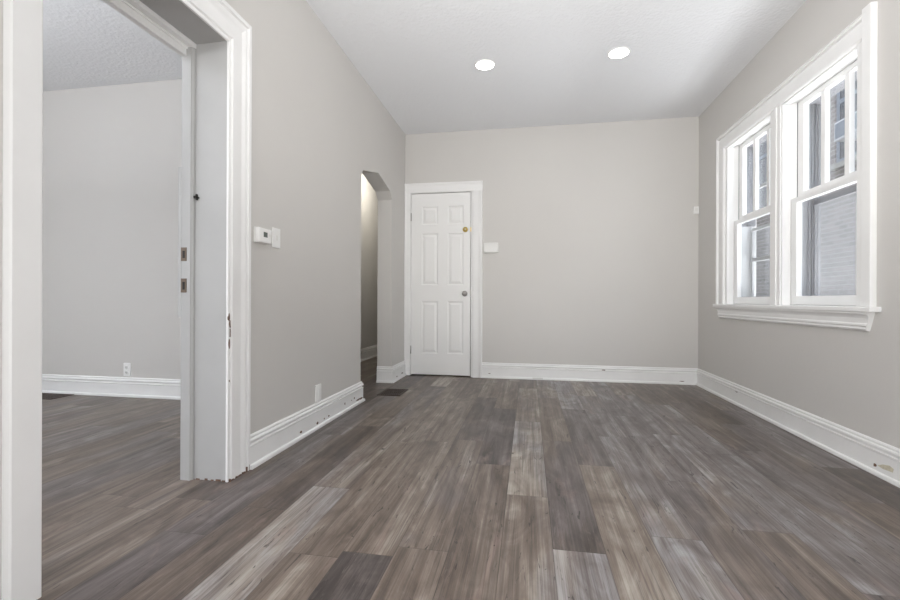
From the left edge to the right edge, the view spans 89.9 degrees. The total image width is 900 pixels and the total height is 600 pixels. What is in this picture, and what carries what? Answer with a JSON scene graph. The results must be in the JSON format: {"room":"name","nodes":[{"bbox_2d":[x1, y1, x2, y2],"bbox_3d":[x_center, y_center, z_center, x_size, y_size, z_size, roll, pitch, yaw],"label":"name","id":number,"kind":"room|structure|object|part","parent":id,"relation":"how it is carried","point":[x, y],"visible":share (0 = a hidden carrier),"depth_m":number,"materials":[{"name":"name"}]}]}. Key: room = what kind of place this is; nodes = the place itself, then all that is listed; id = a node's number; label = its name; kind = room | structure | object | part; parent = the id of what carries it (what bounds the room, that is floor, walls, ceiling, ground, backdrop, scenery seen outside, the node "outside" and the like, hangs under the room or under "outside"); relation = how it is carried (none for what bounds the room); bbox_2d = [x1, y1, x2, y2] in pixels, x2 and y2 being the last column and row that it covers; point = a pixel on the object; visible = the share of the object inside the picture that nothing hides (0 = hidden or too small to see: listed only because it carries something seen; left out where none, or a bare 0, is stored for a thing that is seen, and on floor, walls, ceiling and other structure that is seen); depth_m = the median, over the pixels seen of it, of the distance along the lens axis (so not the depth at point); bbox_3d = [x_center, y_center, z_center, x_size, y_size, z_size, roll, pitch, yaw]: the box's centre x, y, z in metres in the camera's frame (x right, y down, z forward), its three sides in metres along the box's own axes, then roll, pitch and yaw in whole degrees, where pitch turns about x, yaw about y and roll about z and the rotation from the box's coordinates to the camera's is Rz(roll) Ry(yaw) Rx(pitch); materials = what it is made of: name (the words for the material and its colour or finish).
{"room":"empty living room","nodes":[
{"label":"empty living room","id":0,"kind":"room"},
{"bbox_2d":[42,79,181,378],"bbox_3d":[-2.759,-0.526,3.996,3.588,2.732,0.135,0,0,10],"label":"wall","id":1,"kind":"structure","parent":0,"point":[112,154],"depth_m":3.97,"materials":[{"name":"paint"}]},
{"bbox_2d":[42,374,180,399],"bbox_3d":[-2.778,0.756,3.914,3.588,0.167,0.031,0,0,10],"label":"baseboard","id":2,"kind":"structure","parent":1,"relation":"attached to","point":[156,388],"depth_m":3.94,"materials":[{"name":"white wood"}]},
{"bbox_2d":[123,363,130,375],"bbox_3d":[-2.819,0.605,3.931,0.070,0.114,0.012,0,0,10],"label":"wall outlet","id":3,"kind":"object","parent":1,"relation":"attached to","point":[126,366],"visible":1,"depth_m":3.93,"materials":[{"name":"white plastic"}]},
{"bbox_2d":[0,0,404,599],"bbox_3d":[-1.272,-0.521,1.418,0.226,2.732,7.557,0,0,10],"label":"wall","id":4,"kind":"structure","parent":0,"point":[318,126],"depth_m":2.88,"materials":[{"name":"paint"}]},
{"bbox_2d":[2,0,251,599],"bbox_3d":[-1.214,-0.262,1.746,0.264,2.215,1.079,0,0,10],"label":"door frame","id":5,"kind":"structure","parent":4,"relation":"attached to","point":[213,41],"depth_m":2.10,"materials":[{"name":"white wood"}]},
{"bbox_3d":[-1.252,-0.070,2.118,0.030,0.066,0.003,0,0,10],"label":"strike plate","id":6,"kind":"part","parent":5,"relation":"part of","materials":[{"name":"gold metal"}]},
{"bbox_3d":[-1.251,-0.217,2.118,0.030,0.064,0.003,0,0,10],"label":"strike plate","id":7,"kind":"part","parent":5,"relation":"part of","materials":[{"name":"gold metal"}]},
{"bbox_2d":[254,226,271,244],"bbox_3d":[-0.978,-0.338,2.359,0.032,0.084,0.124,0,0,10],"label":"thermostat","id":8,"kind":"object","parent":4,"relation":"attached to","point":[261,235],"visible":1,"depth_m":2.33,"materials":[{"name":"white plastic"}]},
{"bbox_2d":[272,227,279,248],"bbox_3d":[-0.965,-0.345,2.503,0.009,0.110,0.076,0,0,10],"label":"light switch","id":9,"kind":"object","parent":4,"relation":"attached to","point":[275,232],"visible":1,"depth_m":2.49,"materials":[{"name":"white plastic"}]},
{"bbox_2d":[315,384,320,402],"bbox_3d":[-0.877,0.618,3.005,0.016,0.113,0.076,0,0,10],"label":"wall outlet","id":10,"kind":"object","parent":4,"relation":"attached to","point":[317,387],"visible":1,"depth_m":2.98,"materials":[{"name":"white plastic"}]},
{"bbox_2d":[250,360,406,469],"bbox_3d":[-1.227,0.762,1.408,0.186,0.167,7.554,0,0,10],"label":"baseboard","id":11,"kind":"structure","parent":4,"relation":"attached to","point":[266,443],"depth_m":2.84,"materials":[{"name":"paint"}]},
{"bbox_2d":[361,174,377,348],"bbox_3d":[-1.306,-0.521,6.181,0.120,2.732,4.670,0,0,10],"label":"wall","id":12,"kind":"structure","parent":0,"point":[369,201],"depth_m":6.55,"materials":[{"name":"paint"}]},
{"bbox_2d":[361,345,376,361],"bbox_3d":[-1.236,0.762,6.168,0.031,0.167,4.670,0,0,10],"label":"baseboard","id":13,"kind":"structure","parent":12,"relation":"attached to","point":[367,353],"depth_m":6.50,"materials":[{"name":"white wood"}]},
{"bbox_2d":[43,0,805,134],"bbox_3d":[-1.211,-2.011,3.055,7.550,0.250,11.400,0,0,10],"label":"ceiling","id":14,"kind":"structure","parent":0,"point":[553,66],"depth_m":3.42,"materials":[{"name":"white paint"}]},
{"bbox_2d":[475,59,494,70],"bbox_3d":[0.279,-1.877,3.597,0.166,0.007,0.166,0,0,10],"label":"recessed light","id":15,"kind":"object","parent":14,"relation":"in","point":[484,64],"visible":1,"depth_m":3.58,"materials":[{"name":"white plastic"}]},
{"bbox_2d":[476,61,493,69],"bbox_3d":[0.279,-1.878,3.597,0.142,0.004,0.142,0,0,10],"label":"diffuser","id":16,"kind":"object","parent":15,"relation":"attached to","point":[481,65],"depth_m":3.60,"materials":[{"name":"white plastic"}]},
{"bbox_2d":[607,47,630,58],"bbox_3d":[1.281,-1.873,3.417,0.166,0.007,0.166,0,0,10],"label":"recessed light","id":17,"kind":"object","parent":14,"relation":"in","point":[619,52],"visible":1,"depth_m":3.40,"materials":[{"name":"white plastic"}]},
{"bbox_2d":[609,48,628,57],"bbox_3d":[1.281,-1.874,3.417,0.142,0.004,0.142,0,0,10],"label":"diffuser","id":18,"kind":"object","parent":17,"relation":"attached to","point":[616,52],"depth_m":3.41,"materials":[{"name":"white plastic"}]},
{"bbox_2d":[37,347,899,599],"bbox_3d":[-1.163,0.846,3.040,7.350,0.001,13.420,0,0,10],"label":"floor","id":19,"kind":"structure","parent":0,"point":[449,487],"depth_m":1.85,"materials":[{"name":"plastic"}]},
{"bbox_2d":[42,393,73,399],"bbox_3d":[-3.532,0.834,3.924,0.380,0.006,0.200,0,0,10],"label":"floor vent","id":20,"kind":"object","parent":19,"relation":"in","point":[49,396],"visible":0.58,"depth_m":3.94,"materials":[{"name":"brown metal"}]},
{"bbox_2d":[377,388,407,395],"bbox_3d":[-0.524,0.845,4.144,0.214,0.006,0.290,0,0,10],"label":"floor vent","id":21,"kind":"object","parent":19,"relation":"in","point":[387,392],"visible":1,"depth_m":4.13,"materials":[{"name":"brown metal"}]},
{"bbox_2d":[405,117,698,367],"bbox_3d":[1.068,-0.512,4.912,3.495,2.732,0.130,0,0,10],"label":"wall","id":22,"kind":"structure","parent":0,"point":[595,226],"depth_m":4.78,"materials":[{"name":"paint"}]},
{"bbox_2d":[404,181,482,377],"bbox_3d":[-0.071,-0.234,5.081,0.883,2.167,0.188,0,0,10],"label":"door","id":23,"kind":"structure","parent":22,"relation":"in","point":[443,313],"depth_m":5.05,"materials":[{"name":"white wood"}]},
{"bbox_2d":[484,242,498,252],"bbox_3d":[0.450,-0.574,4.935,0.165,0.116,0.036,0,0,10],"label":"door chime","id":24,"kind":"object","parent":22,"relation":"attached to","point":[488,247],"visible":1,"depth_m":4.92,"materials":[{"name":"white plastic"}]},
{"bbox_2d":[482,362,697,384],"bbox_3d":[1.438,0.772,4.763,2.206,0.167,0.034,0,0,10],"label":"baseboard","id":25,"kind":"structure","parent":22,"relation":"attached to","point":[590,373],"depth_m":4.75,"materials":[{"name":"paint"}]},
{"bbox_2d":[694,206,698,213],"bbox_3d":[2.504,-0.915,4.580,0.044,0.074,0.032,0,0,10],"label":"sensor","id":26,"kind":"object","parent":22,"relation":"attached to","point":[696,208],"visible":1,"depth_m":4.57,"materials":[{"name":"white plastic"}]},
{"bbox_2d":[698,0,899,448],"bbox_3d":[2.004,-0.508,0.847,0.246,2.732,7.557,0,0,10],"label":"wall","id":27,"kind":"structure","parent":0,"point":[850,379],"depth_m":2.67,"materials":[{"name":"paint"}]},
{"bbox_2d":[725,114,769,304],"bbox_3d":[2.497,-0.646,3.555,0.286,1.432,0.778,0,0,10],"label":"window","id":28,"kind":"structure","parent":27,"relation":"in","point":[742,155],"depth_m":3.89,"materials":[{"name":"white wood"}]},
{"bbox_3d":[2.430,-0.329,3.567,0.036,0.719,0.730,0,0,10],"label":"sash","id":29,"kind":"part","parent":28,"relation":"part of","materials":[{"name":"white wood"}]},
{"bbox_3d":[2.519,-1.001,3.552,0.134,0.722,0.778,0,0,10],"label":"storm frame","id":30,"kind":"part","parent":28,"relation":"part of","materials":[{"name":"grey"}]},
{"bbox_3d":[2.472,-1.014,3.560,0.036,0.658,0.730,0,0,10],"label":"sash","id":31,"kind":"part","parent":28,"relation":"part of","materials":[{"name":"white wood"}]},
{"bbox_3d":[2.510,-0.469,3.553,0.119,0.999,0.778,0,0,10],"label":"storm sash","id":32,"kind":"part","parent":28,"relation":"part of","materials":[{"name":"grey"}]},
{"bbox_2d":[713,1,881,331],"bbox_3d":[2.398,-0.663,3.135,0.336,1.645,1.924,0,0,10],"label":"window","id":33,"kind":"structure","parent":27,"relation":"in","point":[805,148],"depth_m":2.94,"materials":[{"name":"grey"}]},
{"bbox_3d":[2.277,-0.656,3.153,0.018,1.378,0.130,0,0,10],"label":"mullion casing","id":34,"kind":"part","parent":33,"relation":"part of","materials":[{"name":"white wood"}]},
{"bbox_3d":[2.292,0.047,3.153,0.125,0.028,1.924,0,0,10],"label":"window stool","id":35,"kind":"part","parent":33,"relation":"part of","materials":[{"name":"white wood"}]},
{"bbox_3d":[2.280,-0.330,2.710,0.036,0.719,0.734,0,0,10],"label":"sash","id":36,"kind":"part","parent":33,"relation":"part of","materials":[{"name":"white wood"}]},
{"bbox_3d":[2.370,0.050,2.694,0.236,0.039,0.742,0,0,10],"label":"sill","id":37,"kind":"part","parent":33,"relation":"part of","materials":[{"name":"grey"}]},
{"bbox_3d":[2.372,-0.666,2.694,0.141,1.393,0.782,0,0,10],"label":"storm frame","id":38,"kind":"part","parent":33,"relation":"part of","materials":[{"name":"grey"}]},
{"bbox_3d":[2.322,-1.015,2.703,0.036,0.658,0.734,0,0,10],"label":"sash","id":39,"kind":"part","parent":33,"relation":"part of","materials":[{"name":"white wood"}]},
{"bbox_2d":[696,369,899,487],"bbox_3d":[1.860,0.774,0.856,0.031,0.167,7.527,0,0,10],"label":"baseboard","id":40,"kind":"structure","parent":27,"relation":"attached to","point":[878,458],"depth_m":2.67,"materials":[{"name":"paint"}]},
{"label":"outside","id":41,"kind":"structure","parent":0,"visible":0},
{"bbox_3d":[17.020,1.590,4.645,28.049,0.150,65.000,0,0,10],"label":"ground","id":42,"kind":"structure","parent":41,"visible":0},
{"bbox_2d":[756,80,856,296],"bbox_3d":[8.561,-2.417,5.615,5.080,7.800,30.000,0,0,10],"label":"building","id":43,"kind":"structure","parent":42,"relation":"on","point":[839,215],"depth_m":7.49,"materials":[{"name":"brick"}]},
{"bbox_3d":[6.777,-3.099,9.733,0.010,2.330,1.380,0,0,10],"label":"pane","id":44,"kind":"part","parent":43,"relation":"part of","materials":[{"name":"grey"}]},
{"bbox_2d":[834,111,856,141],"bbox_3d":[5.926,-2.507,6.374,0.491,0.280,0.689,0,0,10],"label":"air conditioner","id":45,"kind":"object","parent":43,"relation":"attached to","point":[839,127],"visible":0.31,"depth_m":6.60,"materials":[{"name":"white"}]},
{"bbox_3d":[6.248,-3.226,6.699,0.010,1.880,1.320,0,0,10],"label":"pane","id":46,"kind":"part","parent":43,"relation":"part of","materials":[{"name":"grey"}]}
]}

